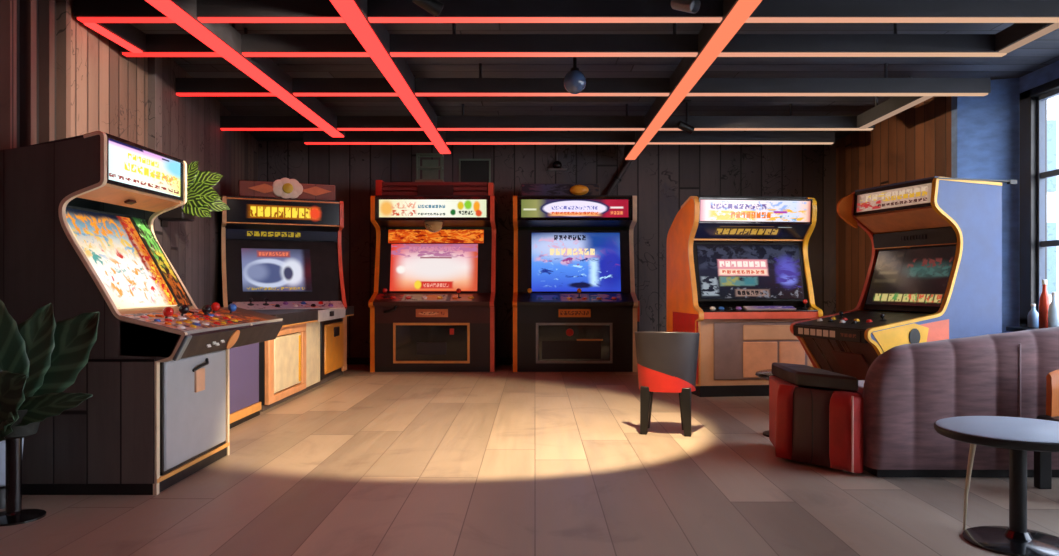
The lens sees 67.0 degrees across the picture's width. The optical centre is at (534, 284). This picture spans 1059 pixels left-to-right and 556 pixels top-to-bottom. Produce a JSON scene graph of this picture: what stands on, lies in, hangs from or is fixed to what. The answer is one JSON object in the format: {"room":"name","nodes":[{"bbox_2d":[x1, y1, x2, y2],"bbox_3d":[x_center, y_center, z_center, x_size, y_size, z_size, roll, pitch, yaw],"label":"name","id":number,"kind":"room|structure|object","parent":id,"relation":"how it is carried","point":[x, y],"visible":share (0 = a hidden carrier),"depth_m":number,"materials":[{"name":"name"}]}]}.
{"room":"games hall","nodes":[
{"label":"games hall","id":0,"kind":"room"},
{"bbox_2d":[0,0,257,196],"bbox_3d":[-2.884,-0.410,4.468,0.598,2.820,11.351,0,0,-5],"label":"wall","id":1,"kind":"structure","parent":0,"point":[61,78],"depth_m":4.50,"materials":[{"name":"brown wood"}]},
{"bbox_2d":[148,57,230,308],"bbox_3d":[-3.071,-0.410,7.235,0.069,2.820,2.466,0,0,-8],"label":"wall","id":2,"kind":"structure","parent":1,"relation":"attached to","point":[187,129],"depth_m":6.96,"materials":[{"name":"brown wood"}]},
{"bbox_2d":[158,161,229,226],"bbox_3d":[-2.654,-0.706,6.211,0.474,0.513,0.265,0,0,0],"label":"plant","id":3,"kind":"object","parent":1,"relation":"attached to","point":[202,199],"visible":0.74,"depth_m":6.16,"materials":[{"name":"green plant"}]},
{"bbox_2d":[0,365,1058,555],"bbox_3d":[0.200,1.060,4.600,8.800,0.120,11.600,0,0,0],"label":"floor","id":4,"kind":"structure","parent":0,"point":[359,462],"depth_m":3.87,"materials":[{"name":"brown wood"}]},
{"bbox_2d":[0,438,23,508],"bbox_3d":[-2.430,0.848,3.620,0.199,0.305,0.199,0,0,0],"label":"planter","id":5,"kind":"object","parent":4,"relation":"on","point":[2,443],"visible":0.2,"depth_m":3.56,"materials":[{"name":"ceramic"}]},
{"bbox_2d":[0,300,99,526],"bbox_3d":[-2.185,0.499,3.392,0.644,1.002,0.338,0,0,0],"label":"potted plant","id":6,"kind":"object","parent":4,"relation":"on","point":[41,357],"visible":1,"depth_m":3.45,"materials":[{"name":"green plant"}]},
{"bbox_2d":[0,131,283,494],"bbox_3d":[-2.110,0.133,4.546,0.917,1.735,1.488,0,0,0],"label":"machine","id":7,"kind":"object","parent":4,"relation":"on","point":[78,214],"visible":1,"depth_m":3.81,"materials":[{"name":"black wood"}]},
{"bbox_2d":[78,183,179,211],"bbox_3d":[-2.151,-0.461,4.260,0.152,0.072,0.860,0,0,0],"label":"hood","id":8,"kind":"object","parent":7,"relation":"attached to","point":[130,195],"depth_m":4.20,"materials":[{"name":"laminate"}]},
{"bbox_2d":[128,217,192,306],"bbox_3d":[-2.151,-0.130,4.600,0.296,0.513,0.170,0,0,0],"label":"artwork","id":9,"kind":"object","parent":7,"relation":"attached to","point":[143,226],"depth_m":4.60},
{"bbox_2d":[230,343,260,428],"bbox_3d":[-2.405,0.670,5.485,0.590,0.660,1.390,0,0,0],"label":"base cabinet","id":10,"kind":"object","parent":4,"relation":"on","point":[245,405],"visible":0.12,"depth_m":5.84,"materials":[{"name":"purple laminate"}]},
{"bbox_2d":[220,196,353,411],"bbox_3d":[-2.527,0.068,7.650,1.256,1.864,2.700,0,0,0],"label":"machine","id":11,"kind":"object","parent":4,"relation":"on","point":[282,258],"visible":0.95,"depth_m":7.94,"materials":[{"name":"grey laminate"}]},
{"bbox_2d":[239,178,334,200],"bbox_3d":[-2.486,-0.973,8.068,0.940,0.218,0.094,0,0,-26],"label":"sign","id":12,"kind":"object","parent":11,"relation":"on","point":[284,188],"visible":1,"depth_m":8.03,"materials":[{"name":"brown wood"}]},
{"bbox_2d":[282,183,292,192],"bbox_3d":[-2.485,-0.973,8.045,0.110,0.110,0.052,0,0,-26],"label":"flower","id":13,"kind":"object","parent":12,"relation":"on","point":[286,187],"depth_m":8.02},
{"bbox_2d":[368,195,497,371],"bbox_3d":[-1.180,-0.018,9.534,1.428,2.036,0.892,0,0,0],"label":"machine","id":14,"kind":"object","parent":4,"relation":"on","point":[432,304],"visible":1,"depth_m":9.23,"materials":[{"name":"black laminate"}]},
{"bbox_2d":[376,221,490,231],"bbox_3d":[-1.180,-0.720,9.387,1.336,0.213,0.314,0,0,0],"label":"hood","id":15,"kind":"object","parent":14,"relation":"attached to","point":[431,226],"depth_m":9.42,"materials":[{"name":"gold metal"}]},
{"bbox_2d":[376,180,493,195],"bbox_3d":[-1.180,-1.137,9.505,1.380,0.190,0.270,0,0,0],"label":"sign","id":16,"kind":"object","parent":14,"relation":"on","point":[382,188],"visible":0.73,"depth_m":9.40,"materials":[{"name":"red laminate"}]},
{"bbox_2d":[513,195,639,371],"bbox_3d":[0.470,-0.018,9.534,1.449,2.036,0.892,0,0,0],"label":"machine","id":17,"kind":"object","parent":4,"relation":"on","point":[576,306],"visible":1,"depth_m":9.23,"materials":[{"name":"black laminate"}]},
{"bbox_2d":[521,184,598,194],"bbox_3d":[0.300,-1.118,9.418,0.920,0.150,0.125,0,0,0],"label":"sign","id":18,"kind":"object","parent":17,"relation":"on","point":[526,189],"visible":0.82,"depth_m":9.42,"materials":[{"name":"paint"}]},
{"bbox_2d":[570,185,588,194],"bbox_3d":[0.520,-1.115,9.387,0.220,0.121,0.065,0,0,0],"label":"lamp","id":19,"kind":"object","parent":18,"relation":"attached to","point":[574,189],"depth_m":9.37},
{"bbox_2d":[635,331,699,436],"bbox_3d":[0.900,0.654,5.441,0.435,0.692,0.388,0,0,15],"label":"tub chair","id":20,"kind":"object","parent":4,"relation":"on","point":[666,361],"visible":1,"depth_m":5.29,"materials":[{"name":"grey leather"}]},
{"bbox_2d":[666,195,822,396],"bbox_3d":[1.950,0.093,7.605,1.148,1.813,1.024,0,0,-7],"label":"machine","id":21,"kind":"object","parent":4,"relation":"on","point":[741,286],"visible":0.86,"depth_m":7.28,"materials":[{"name":"orange laminate"}]},
{"bbox_2d":[755,369,773,436],"bbox_3d":[1.660,0.785,5.320,0.380,0.430,0.380,0,0,0],"label":"stool","id":22,"kind":"object","parent":4,"relation":"on","point":[763,374],"visible":0.16,"depth_m":5.28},
{"bbox_2d":[769,362,862,472],"bbox_3d":[1.541,0.733,4.590,0.358,0.495,0.906,0,0,0],"label":"ottoman","id":23,"kind":"object","parent":4,"relation":"on","point":[816,414],"visible":1,"depth_m":4.35,"materials":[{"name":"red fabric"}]},
{"bbox_2d":[790,176,1016,379],"bbox_3d":[2.748,0.118,6.058,1.244,1.767,0.950,0,0,-15],"label":"machine","id":24,"kind":"object","parent":4,"relation":"on","point":[934,273],"visible":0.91,"depth_m":5.76,"materials":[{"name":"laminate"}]},
{"bbox_2d":[872,323,928,351],"bbox_3d":[2.522,0.608,5.518,0.460,0.685,0.006,0,0,-15],"label":"artwork","id":25,"kind":"object","parent":24,"relation":"attached to","point":[884,337],"depth_m":5.51},
{"bbox_2d":[921,319,948,341],"bbox_3d":[2.777,0.370,5.587,0.270,0.260,0.005,0,0,-15],"label":"artwork","id":26,"kind":"object","parent":24,"relation":"attached to","point":[938,330],"depth_m":5.60},
{"bbox_2d":[857,326,1058,476],"bbox_3d":[2.493,0.608,4.493,1.515,0.785,0.814,0,0,0],"label":"sofa","id":27,"kind":"object","parent":4,"relation":"on","point":[907,388],"visible":0.8,"depth_m":4.10,"materials":[{"name":"brown fabric"}]},
{"bbox_2d":[857,380,864,396],"bbox_3d":[2.170,0.655,4.600,0.660,0.150,0.600,0,0,0],"label":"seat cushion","id":28,"kind":"object","parent":27,"relation":"on","point":[860,382],"depth_m":4.58,"materials":[{"name":"fabric"}]},
{"bbox_2d":[934,416,1058,555],"bbox_3d":[1.872,0.775,3.100,0.586,0.450,0.586,0,0,0],"label":"side table","id":29,"kind":"object","parent":4,"relation":"on","point":[1019,435],"visible":1,"depth_m":3.07,"materials":[{"name":"black metal"}]},
{"bbox_2d":[1034,370,1058,488],"bbox_3d":[2.680,0.705,3.783,0.420,0.590,0.365,0,0,0],"label":"dining chair","id":30,"kind":"object","parent":4,"relation":"on","point":[1042,461],"visible":0.57,"depth_m":3.92,"materials":[{"name":"orange fabric"}]},
{"bbox_2d":[258,141,835,356],"bbox_3d":[0.200,-0.410,10.200,8.800,2.820,0.200,0,0,0],"label":"wall","id":31,"kind":"structure","parent":0,"point":[662,177],"depth_m":10.10,"materials":[{"name":"brown wood"}]},
{"bbox_2d":[415,153,443,181],"bbox_3d":[-1.310,-1.450,9.990,0.340,0.360,0.220,0,0,0],"label":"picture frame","id":32,"kind":"object","parent":31,"relation":"attached to","point":[429,168],"visible":0.88,"depth_m":10.06,"materials":[{"name":"metal"}]},
{"bbox_2d":[415,180,443,181],"bbox_3d":[-1.310,-1.285,9.990,0.340,0.030,0.220,0,0,0],"label":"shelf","id":33,"kind":"object","parent":32,"relation":"attached to","point":[415,180],"depth_m":9.88,"materials":[{"name":"brown wood"}]},
{"bbox_2d":[347,357,512,364],"bbox_3d":[0.200,0.950,8.675,7.200,0.100,2.850,0,0,0],"label":"baseboard","id":34,"kind":"structure","parent":31,"relation":"attached to","point":[350,360],"depth_m":10.06,"materials":[{"name":"black wood"}]},
{"bbox_2d":[459,159,490,182],"bbox_3d":[-0.760,-1.410,10.088,0.400,0.360,0.025,0,0,0],"label":"wall frame","id":35,"kind":"object","parent":31,"relation":"attached to","point":[470,170],"visible":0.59,"depth_m":10.09,"materials":[{"name":"metal"}]},
{"bbox_2d":[548,153,566,170],"bbox_3d":[0.280,-1.550,10.035,0.240,0.220,0.130,0,0,0],"label":"security camera","id":36,"kind":"object","parent":31,"relation":"attached to","point":[557,165],"visible":1,"depth_m":9.98,"materials":[{"name":"metal"}]},
{"bbox_2d":[605,160,633,194],"bbox_3d":[1.043,-1.328,10.025,0.424,0.593,0.100,0,0,0],"label":"pipe","id":37,"kind":"object","parent":31,"relation":"attached to","point":[617,179],"visible":0.68,"depth_m":10.00,"materials":[{"name":"black metal"}]},
{"bbox_2d":[130,23,1058,140],"bbox_3d":[0.200,-1.880,4.600,8.800,0.120,11.600,0,0,0],"label":"ceiling","id":38,"kind":"structure","parent":0,"point":[1039,53],"depth_m":6.70,"materials":[{"name":"wood"}]},
{"bbox_2d":[80,21,145,52],"bbox_3d":[-2.670,-1.690,5.085,0.100,0.260,0.610,0,0,0],"label":"ceiling beam","id":39,"kind":"structure","parent":38,"relation":"attached to","point":[126,35],"depth_m":5.13,"materials":[{"name":"red wood"}]},
{"bbox_2d":[145,0,344,136],"bbox_3d":[-2.050,-1.680,4.775,0.140,0.280,7.150,0,0,0],"label":"ceiling beam","id":40,"kind":"structure","parent":38,"relation":"attached to","point":[222,38],"depth_m":5.59,"materials":[{"name":"red wood"}]},
{"bbox_2d":[330,0,451,153],"bbox_3d":[-1.050,-1.680,5.300,0.140,0.280,8.200,0,0,0],"label":"ceiling beam","id":41,"kind":"structure","parent":38,"relation":"attached to","point":[374,37],"depth_m":5.69,"materials":[{"name":"red wood"}]},
{"bbox_2d":[412,0,443,16],"bbox_3d":[-0.592,-1.654,4.414,0.174,0.331,0.099,0,0,-29],"label":"ceiling spotlight","id":42,"kind":"object","parent":38,"relation":"attached to","point":[434,7],"visible":1,"depth_m":4.39,"materials":[{"name":"black metal"}]},
{"bbox_2d":[220,104,874,130],"bbox_3d":[0.100,-1.690,8.050,6.600,0.260,0.100,0,0,0],"label":"ceiling beam","id":43,"kind":"structure","parent":38,"relation":"attached to","point":[227,123],"depth_m":8.00,"materials":[{"name":"brown wood"}]},
{"bbox_2d":[119,23,1006,56],"bbox_3d":[0.200,-1.690,5.440,6.000,0.260,0.100,0,0,0],"label":"ceiling beam","id":44,"kind":"structure","parent":38,"relation":"attached to","point":[157,45],"depth_m":5.39,"materials":[{"name":"wood"}]},
{"bbox_2d":[73,0,1058,22],"bbox_3d":[0.770,-1.690,4.730,6.940,0.260,0.100,0,0,0],"label":"ceiling beam","id":45,"kind":"structure","parent":38,"relation":"attached to","point":[85,11],"depth_m":4.68,"materials":[{"name":"wood"}]},
{"bbox_2d":[303,131,834,143],"bbox_3d":[0.375,-1.690,8.850,5.850,0.260,0.100,0,0,0],"label":"ceiling beam","id":46,"kind":"structure","parent":38,"relation":"attached to","point":[309,137],"depth_m":8.80,"materials":[{"name":"red metal"}]},
{"bbox_2d":[564,57,585,93],"bbox_3d":[0.300,-1.629,6.020,0.169,0.382,0.169,0,0,0],"label":"pendant lamp","id":47,"kind":"object","parent":38,"relation":"hanging from","point":[574,80],"visible":0.87,"depth_m":5.96,"materials":[{"name":"glass"}]},
{"bbox_2d":[176,63,990,95],"bbox_3d":[0.385,-1.690,6.580,6.670,0.260,0.100,0,0,0],"label":"ceiling beam","id":48,"kind":"structure","parent":38,"relation":"attached to","point":[480,86],"depth_m":6.53,"materials":[{"name":"wood"}]},
{"bbox_2d":[671,0,699,13],"bbox_3d":[0.832,-1.654,4.430,0.099,0.331,0.174,0,0,-38],"label":"ceiling spotlight","id":49,"kind":"object","parent":38,"relation":"attached to","point":[690,6],"visible":1,"depth_m":4.40,"materials":[{"name":"metal"}]},
{"bbox_2d":[677,100,694,133],"bbox_3d":[1.487,-1.654,7.897,0.174,0.331,0.099,0,0,-11],"label":"ceiling spotlight","id":50,"kind":"object","parent":38,"relation":"attached to","point":[685,127],"visible":1,"depth_m":7.87,"materials":[{"name":"black metal"}]},
{"bbox_2d":[624,0,761,159],"bbox_3d":[1.170,-1.680,5.525,0.140,0.280,8.650,0,0,0],"label":"ceiling beam","id":51,"kind":"structure","parent":38,"relation":"attached to","point":[713,38],"depth_m":5.73,"materials":[{"name":"orange wood"}]},
{"bbox_2d":[857,76,932,128],"bbox_3d":[3.270,-1.690,7.315,0.100,0.260,1.370,0,0,0],"label":"ceiling beam","id":52,"kind":"structure","parent":38,"relation":"attached to","point":[894,105],"depth_m":7.35,"materials":[{"name":"wood"}]},
{"bbox_2d":[995,23,1058,52],"bbox_3d":[3.150,-1.690,5.085,0.100,0.260,0.610,0,0,0],"label":"ceiling beam","id":53,"kind":"structure","parent":38,"relation":"attached to","point":[1016,35],"depth_m":5.14,"materials":[{"name":"brown wood"}]},
{"bbox_2d":[836,61,1058,332],"bbox_3d":[4.100,-0.410,4.450,0.600,2.820,11.300,0,0,0],"label":"wall","id":54,"kind":"structure","parent":0,"point":[914,143],"depth_m":7.42,"materials":[{"name":"brown wood"}]},
{"bbox_2d":[1006,78,1058,331],"bbox_3d":[4.225,-0.635,3.720,0.270,2.070,6.500,0,0,0],"label":"window","id":55,"kind":"structure","parent":54,"relation":"in","point":[1034,174],"depth_m":6.81,"materials":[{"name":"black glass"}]},
{"bbox_2d":[1027,304,1038,327],"bbox_3d":[4.160,0.259,6.680,0.084,0.202,0.084,0,0,0],"label":"bottle","id":56,"kind":"object","parent":55,"relation":"on","point":[1033,316],"visible":0.98,"depth_m":6.65,"materials":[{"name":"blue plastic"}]},
{"bbox_2d":[1039,279,1049,328],"bbox_3d":[4.160,0.158,6.530,0.084,0.405,0.084,0,0,0],"label":"bottle","id":57,"kind":"object","parent":55,"relation":"on","point":[1044,301],"visible":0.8,"depth_m":6.50,"materials":[{"name":"red glass"}]},
{"bbox_2d":[1048,292,1058,327],"bbox_3d":[4.160,0.208,6.410,0.084,0.304,0.084,0,0,0],"label":"bottle","id":58,"kind":"object","parent":55,"relation":"on","point":[1053,311],"visible":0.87,"depth_m":6.39,"materials":[{"name":"white glass"}]},
{"label":"outside","id":59,"kind":"structure","parent":0,"visible":0},
{"bbox_3d":[32.300,2.100,20.000,55.400,0.200,80.000,0,0,0],"label":"pavement","id":60,"kind":"object","parent":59,"visible":0},
{"bbox_2d":[1047,95,1058,303],"bbox_3d":[16.000,-4.000,20.970,20.000,12.000,6.060,0,0,0],"label":"building","id":61,"kind":"structure","parent":60,"relation":"on","point":[1052,103],"depth_m":17.94,"materials":[{"name":"white"}]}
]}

